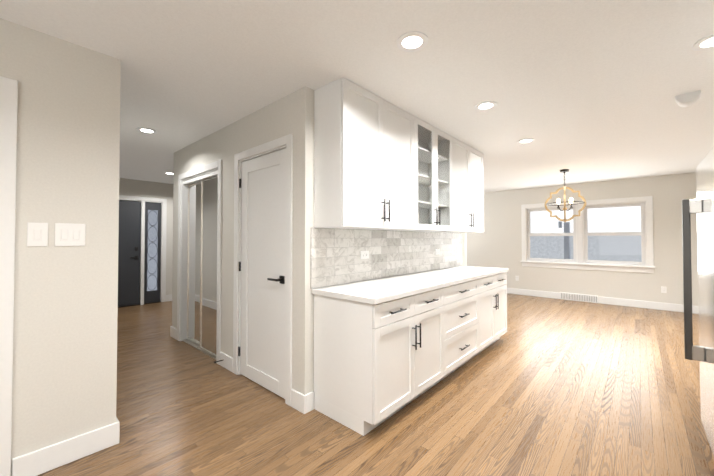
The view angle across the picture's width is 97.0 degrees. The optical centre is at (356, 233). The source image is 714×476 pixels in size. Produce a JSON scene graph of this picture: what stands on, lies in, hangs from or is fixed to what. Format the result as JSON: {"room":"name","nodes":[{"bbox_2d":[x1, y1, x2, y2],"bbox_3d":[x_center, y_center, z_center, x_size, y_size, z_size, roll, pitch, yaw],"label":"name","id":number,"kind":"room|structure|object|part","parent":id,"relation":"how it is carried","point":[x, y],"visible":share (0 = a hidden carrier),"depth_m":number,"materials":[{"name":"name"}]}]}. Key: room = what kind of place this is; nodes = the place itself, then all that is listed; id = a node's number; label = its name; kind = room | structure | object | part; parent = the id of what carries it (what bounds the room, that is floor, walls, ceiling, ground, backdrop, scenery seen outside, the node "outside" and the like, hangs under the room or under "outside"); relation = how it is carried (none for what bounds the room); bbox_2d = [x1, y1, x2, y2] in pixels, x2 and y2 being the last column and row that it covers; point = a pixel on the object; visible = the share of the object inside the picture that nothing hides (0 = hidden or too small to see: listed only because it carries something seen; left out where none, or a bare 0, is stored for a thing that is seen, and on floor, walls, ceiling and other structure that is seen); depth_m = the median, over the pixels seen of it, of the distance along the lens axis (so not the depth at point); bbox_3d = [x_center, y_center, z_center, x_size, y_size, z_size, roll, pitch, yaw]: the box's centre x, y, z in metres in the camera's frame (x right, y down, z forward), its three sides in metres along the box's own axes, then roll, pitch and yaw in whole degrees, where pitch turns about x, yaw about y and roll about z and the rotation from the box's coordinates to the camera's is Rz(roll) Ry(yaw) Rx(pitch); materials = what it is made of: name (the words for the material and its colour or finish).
{"room":"kitchen","nodes":[
{"label":"kitchen","id":0,"kind":"room"},
{"bbox_2d":[0,18,91,475],"bbox_3d":[-2.651,0.083,0.846,0.120,2.450,2.970,-1,-1,42],"label":"wall","id":1,"kind":"structure","parent":0,"point":[64,380],"depth_m":1.78,"materials":[{"name":"paint"}]},
{"bbox_2d":[0,76,17,475],"bbox_3d":[-2.179,0.247,1.359,0.136,2.140,0.949,-1,-1,42],"label":"door frame","id":2,"kind":"structure","parent":1,"relation":"attached to","point":[8,116],"depth_m":1.65,"materials":[{"name":"white wood"}]},
{"bbox_2d":[27,222,47,246],"bbox_3d":[-1.763,0.005,1.743,0.010,0.132,0.082,-1,-1,42],"label":"light switch","id":3,"kind":"object","parent":1,"relation":"attached to","point":[37,234],"visible":1,"depth_m":1.74,"materials":[{"name":"white plastic"}]},
{"bbox_2d":[12,422,115,475],"bbox_3d":[-1.673,1.257,1.819,0.019,0.135,0.426,-1,-1,42],"label":"baseboard","id":4,"kind":"structure","parent":1,"relation":"attached to","point":[48,458],"depth_m":1.81,"materials":[{"name":"white wood"}]},
{"bbox_2d":[54,223,85,245],"bbox_3d":[-1.673,0.007,1.843,0.010,0.132,0.134,-1,-1,42],"label":"double light switch","id":5,"kind":"object","parent":1,"relation":"attached to","point":[68,234],"visible":1,"depth_m":1.84,"materials":[{"name":"white plastic"}]},
{"bbox_2d":[88,50,123,431],"bbox_3d":[-3.409,0.130,3.619,4.947,2.450,0.120,-1,-1,42],"label":"wall","id":6,"kind":"structure","parent":0,"point":[107,186],"depth_m":1.96,"materials":[{"name":"paint"}]},
{"bbox_2d":[116,417,119,443],"bbox_3d":[-3.313,1.288,3.605,4.843,0.135,0.016,-1,-1,42],"label":"baseboard","id":7,"kind":"structure","parent":6,"relation":"attached to","point":[117,421],"depth_m":1.99,"materials":[{"name":"white wood"}]},
{"bbox_2d":[124,178,171,294],"bbox_3d":[-3.882,0.183,6.712,0.120,2.450,3.840,-1,-1,42],"label":"wall","id":8,"kind":"structure","parent":0,"point":[138,188],"depth_m":6.53,"materials":[{"name":"paint"}]},
{"bbox_2d":[118,200,140,305],"bbox_3d":[-4.576,0.367,5.901,0.071,2.011,0.887,-1,-1,42],"label":"front door","id":9,"kind":"structure","parent":8,"relation":"in","point":[129,239],"depth_m":6.09,"materials":[{"name":"black wood"}]},
{"bbox_2d":[118,195,166,307],"bbox_3d":[-4.467,0.337,6.043,0.136,2.120,1.416,-1,-1,42],"label":"door frame","id":10,"kind":"structure","parent":8,"relation":"attached to","point":[143,200],"depth_m":6.33,"materials":[{"name":"wood"}]},
{"bbox_2d":[144,202,160,302],"bbox_3d":[-4.148,0.375,6.396,0.040,2.011,0.291,-1,-1,42],"label":"sidelight window","id":11,"kind":"structure","parent":8,"relation":"in","point":[152,268],"depth_m":6.39,"materials":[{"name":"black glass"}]},
{"bbox_2d":[166,294,171,301],"bbox_3d":[-3.243,1.351,7.305,0.016,0.135,2.114,-1,-1,42],"label":"baseboard","id":12,"kind":"structure","parent":8,"relation":"attached to","point":[168,297],"depth_m":6.56,"materials":[{"name":"white wood"}]},
{"bbox_2d":[172,152,175,229],"bbox_3d":[-1.474,0.158,5.235,0.120,2.450,2.834,-1,-1,42],"label":"wall","id":13,"kind":"structure","parent":0,"point":[174,175],"depth_m":4.21,"materials":[{"name":"paint"}]},
{"bbox_2d":[170,326,176,336],"bbox_3d":[-1.523,1.316,5.262,0.016,0.135,2.870,-1,-1,42],"label":"baseboard","id":14,"kind":"structure","parent":13,"relation":"attached to","point":[173,331],"depth_m":4.13,"materials":[{"name":"white wood"}]},
{"bbox_2d":[172,93,291,357],"bbox_3d":[-1.393,0.126,3.344,2.520,2.450,0.120,-1,-1,42],"label":"wall","id":15,"kind":"structure","parent":0,"point":[273,121],"depth_m":3.18,"materials":[{"name":"paint"}]},
{"bbox_2d":[177,160,221,364],"bbox_3d":[-1.814,0.297,3.707,1.195,2.120,0.136,-1,-1,42],"label":"trim","id":16,"kind":"structure","parent":15,"relation":"attached to","point":[184,183],"depth_m":4.00,"materials":[{"name":"white wood"}]},
{"bbox_2d":[182,175,217,359],"bbox_3d":[-1.809,0.363,3.712,1.023,1.988,0.080,-1,-1,42],"label":"mirrored closet doors","id":17,"kind":"structure","parent":15,"relation":"in","point":[202,270],"depth_m":3.68,"materials":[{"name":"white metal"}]},
{"bbox_2d":[216,352,232,371],"bbox_3d":[-1.301,1.280,3.151,0.278,0.135,0.016,-1,-1,42],"label":"baseboard","id":18,"kind":"structure","parent":15,"relation":"attached to","point":[226,361],"depth_m":3.14,"materials":[{"name":"white wood"}]},
{"bbox_2d":[238,148,285,398],"bbox_3d":[-0.851,0.321,2.777,0.761,2.024,0.102,-1,-1,42],"label":"pantry door","id":19,"kind":"structure","parent":15,"relation":"in","point":[262,267],"depth_m":2.77,"materials":[{"name":"white wood"}]},
{"bbox_2d":[233,134,292,405],"bbox_3d":[-0.811,0.281,2.811,0.919,2.120,0.136,-1,-1,42],"label":"door frame","id":20,"kind":"structure","parent":15,"relation":"attached to","point":[281,143],"depth_m":2.61,"materials":[{"name":"white wood"}]},
{"bbox_2d":[0,0,713,192],"bbox_3d":[-0.525,-1.127,4.104,8.630,0.080,10.870,-1,-1,42],"label":"ceiling","id":21,"kind":"structure","parent":0,"point":[585,91],"depth_m":2.14,"materials":[{"name":"paint"}]},
{"bbox_2d":[136,127,156,133],"bbox_3d":[-2.240,-1.096,3.362,0.184,0.006,0.184,-1,-1,42],"label":"recessed light","id":22,"kind":"object","parent":21,"relation":"in","point":[146,130],"visible":0.96,"depth_m":3.36,"materials":[{"name":"white plastic"}]},
{"bbox_2d":[396,31,427,51],"bbox_3d":[0.324,-1.122,1.850,0.184,0.006,0.184,-1,-1,42],"label":"recessed light","id":23,"kind":"object","parent":21,"relation":"in","point":[413,41],"visible":1,"depth_m":1.84,"materials":[{"name":"white plastic"}]},
{"bbox_2d":[474,101,496,110],"bbox_3d":[1.117,-1.107,2.737,0.184,0.006,0.184,-1,-1,42],"label":"recessed light","id":24,"kind":"object","parent":21,"relation":"in","point":[485,105],"visible":1,"depth_m":2.73,"materials":[{"name":"white plastic"}]},
{"bbox_2d":[517,138,534,143],"bbox_3d":[1.989,-1.090,3.714,0.184,0.006,0.184,-1,-1,42],"label":"recessed light","id":25,"kind":"object","parent":21,"relation":"in","point":[526,140],"visible":1,"depth_m":3.70,"materials":[{"name":"white plastic"}]},
{"bbox_2d":[545,169,585,221],"bbox_3d":[3.473,-0.626,5.277,0.579,0.880,0.579,-1,-1,42],"label":"chandelier","id":26,"kind":"object","parent":21,"relation":"hanging from","point":[570,201],"visible":1,"depth_m":5.24,"materials":[{"name":"brown metal"}]},
{"bbox_2d":[675,90,700,106],"bbox_3d":[2.648,-1.101,2.527,0.145,0.162,0.117,-1,-1,42],"label":"smoke detector","id":27,"kind":"object","parent":21,"relation":"attached to","point":[687,99],"visible":0.56,"depth_m":2.50,"materials":[{"name":"white plastic"}]},
{"bbox_2d":[692,34,713,50],"bbox_3d":[2.084,-1.122,1.839,0.184,0.006,0.184,-1,-1,42],"label":"recessed light","id":28,"kind":"object","parent":21,"relation":"in","point":[706,43],"visible":1,"depth_m":1.87,"materials":[{"name":"white plastic"}]},
{"bbox_2d":[37,293,713,475],"bbox_3d":[-0.525,1.403,4.061,8.630,0.080,10.870,-1,-1,42],"label":"floor","id":29,"kind":"structure","parent":0,"point":[543,386],"depth_m":2.33,"materials":[{"name":"brown wood"}]},
{"bbox_2d":[314,290,445,435],"bbox_3d":[0.210,0.899,2.571,0.598,0.875,0.955,-1,-1,42],"label":"base cabinet","id":30,"kind":"object","parent":29,"relation":"on","point":[407,311],"depth_m":2.24,"materials":[{"name":"wood"}]},
{"bbox_2d":[312,266,505,305],"bbox_3d":[0.800,0.453,3.228,0.612,0.039,2.754,-1,-1,42],"label":"countertop","id":31,"kind":"structure","parent":30,"relation":"on","point":[375,291],"depth_m":2.62,"materials":[{"name":"white stone"}]},
{"bbox_2d":[446,278,481,376],"bbox_3d":[0.794,0.911,3.225,0.598,0.875,0.917,-1,-1,42],"label":"base cabinet","id":32,"kind":"object","parent":29,"relation":"on","point":[464,300],"depth_m":3.04,"materials":[{"name":"wood"}]},
{"bbox_2d":[482,270,507,350],"bbox_3d":[1.379,0.922,3.879,0.598,0.875,0.955,-1,-1,42],"label":"base cabinet","id":33,"kind":"object","parent":29,"relation":"on","point":[494,288],"depth_m":3.67,"materials":[{"name":"wood"}]},
{"bbox_2d":[682,146,713,455],"bbox_3d":[2.220,0.434,1.517,0.872,1.770,0.910,-1,-1,42],"label":"fridge","id":34,"kind":"object","parent":29,"relation":"on","point":[701,206],"visible":1,"depth_m":1.91,"materials":[{"name":"silver metal"}]},
{"bbox_3d":[2.070,0.282,1.942,0.084,0.990,0.040,-1,-1,42],"label":"handle","id":35,"kind":"part","parent":34,"relation":"part of","materials":[{"name":"silver metal"}]},
{"bbox_3d":[1.982,0.383,1.730,0.065,1.660,0.910,-1,-1,42],"label":"door","id":36,"kind":"part","parent":34,"relation":"part of","materials":[{"name":"silver metal"}]},
{"bbox_2d":[292,86,463,394],"bbox_3d":[0.503,0.128,3.470,0.140,2.450,2.834,-1,-1,42],"label":"wall","id":37,"kind":"structure","parent":0,"point":[303,98],"depth_m":2.41,"materials":[{"name":"paint"}]},
{"bbox_2d":[360,251,368,258],"bbox_3d":[0.072,0.192,2.857,0.008,0.072,0.116,-1,-1,42],"label":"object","id":38,"kind":"structure","parent":37,"relation":"attached to","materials":[{"name":"white plastic"}]},
{"bbox_2d":[311,78,421,229],"bbox_3d":[0.123,-0.572,2.713,0.313,1.065,1.013,-1,-1,42],"label":"upper cabinet","id":39,"kind":"object","parent":37,"relation":"attached to","point":[368,149],"depth_m":2.43,"materials":[{"name":"wood"}]},
{"bbox_2d":[310,228,461,288],"bbox_3d":[0.564,0.204,3.421,0.009,0.463,2.744,-1,-1,42],"label":"backsplash","id":40,"kind":"structure","parent":37,"relation":"attached to","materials":[{"name":"tile"}]},
{"bbox_2d":[422,134,483,233],"bbox_3d":[1.253,-0.551,3.978,0.313,1.065,1.014,-1,-1,42],"label":"upper cabinet","id":41,"kind":"object","parent":37,"relation":"attached to","point":[452,170],"depth_m":3.63,"materials":[{"name":"wood"}]},
{"bbox_2d":[464,233,467,265],"bbox_3d":[-0.521,0.177,6.391,5.560,2.450,0.120,-1,-1,42],"label":"wall","id":42,"kind":"structure","parent":0,"point":[465,234],"depth_m":4.57,"materials":[{"name":"paint"}]},
{"bbox_2d":[468,173,698,305],"bbox_3d":[3.891,0.194,7.344,6.150,2.450,0.120,-1,-1,42],"label":"wall","id":43,"kind":"structure","parent":0,"point":[499,245],"depth_m":6.32,"materials":[{"name":"paint"}]},
{"bbox_2d":[507,288,559,298],"bbox_3d":[3.009,1.363,8.021,3.665,0.135,0.016,-1,-1,42],"label":"baseboard","id":44,"kind":"structure","parent":43,"relation":"attached to","point":[556,295],"depth_m":7.13,"materials":[{"name":"white wood"}]},
{"bbox_2d":[560,292,597,302],"bbox_3d":[4.619,1.331,6.579,0.650,0.150,0.022,-1,-1,42],"label":"air vent","id":45,"kind":"object","parent":43,"relation":"in","point":[579,297],"visible":1,"depth_m":6.56,"materials":[{"name":"white metal"}]},
{"bbox_2d":[520,196,654,272],"bbox_3d":[4.676,0.031,6.609,2.265,1.430,0.175,-1,-1,42],"label":"window","id":46,"kind":"structure","parent":43,"relation":"in","point":[580,263],"depth_m":6.52,"materials":[{"name":"white wood"}]},
{"bbox_3d":[4.688,0.014,6.623,2.005,1.175,0.078,-1,-1,42],"label":"window sashes","id":47,"kind":"part","parent":46,"relation":"part of","materials":[{"name":"white wood"}]},
{"bbox_2d":[598,297,698,313],"bbox_3d":[5.491,1.325,5.804,1.675,0.135,0.016,-1,-1,42],"label":"baseboard","id":48,"kind":"structure","parent":43,"relation":"attached to","point":[603,300],"depth_m":5.88,"materials":[{"name":"white wood"}]},
{"bbox_2d":[661,286,666,292],"bbox_3d":[5.578,1.021,5.737,0.072,0.116,0.008,-1,-1,42],"label":"electrical outlet","id":49,"kind":"object","parent":43,"relation":"attached to","point":[663,289],"visible":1,"depth_m":5.74,"materials":[{"name":"white plastic"}]},
{"label":"outside","id":50,"kind":"structure","parent":0,"visible":0},
{"bbox_2d":[530,206,641,261],"bbox_3d":[6.203,-1.301,9.140,15.000,6.500,0.100,-1,-1,42],"label":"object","id":51,"kind":"structure","parent":50,"point":[598,220],"depth_m":8.66,"materials":[{"name":"clear glass"}]},
{"bbox_3d":[5.257,1.956,8.025,15.000,0.050,2.740,-1,-1,42],"label":"ground","id":52,"kind":"structure","parent":50,"visible":0},
{"bbox_2d":[558,222,570,258],"bbox_3d":[5.836,0.795,8.889,0.340,2.300,0.690,-1,-1,42],"label":"column","id":53,"kind":"structure","parent":52,"relation":"on","point":[566,245],"depth_m":8.57,"materials":[{"name":"grey"}]}
]}

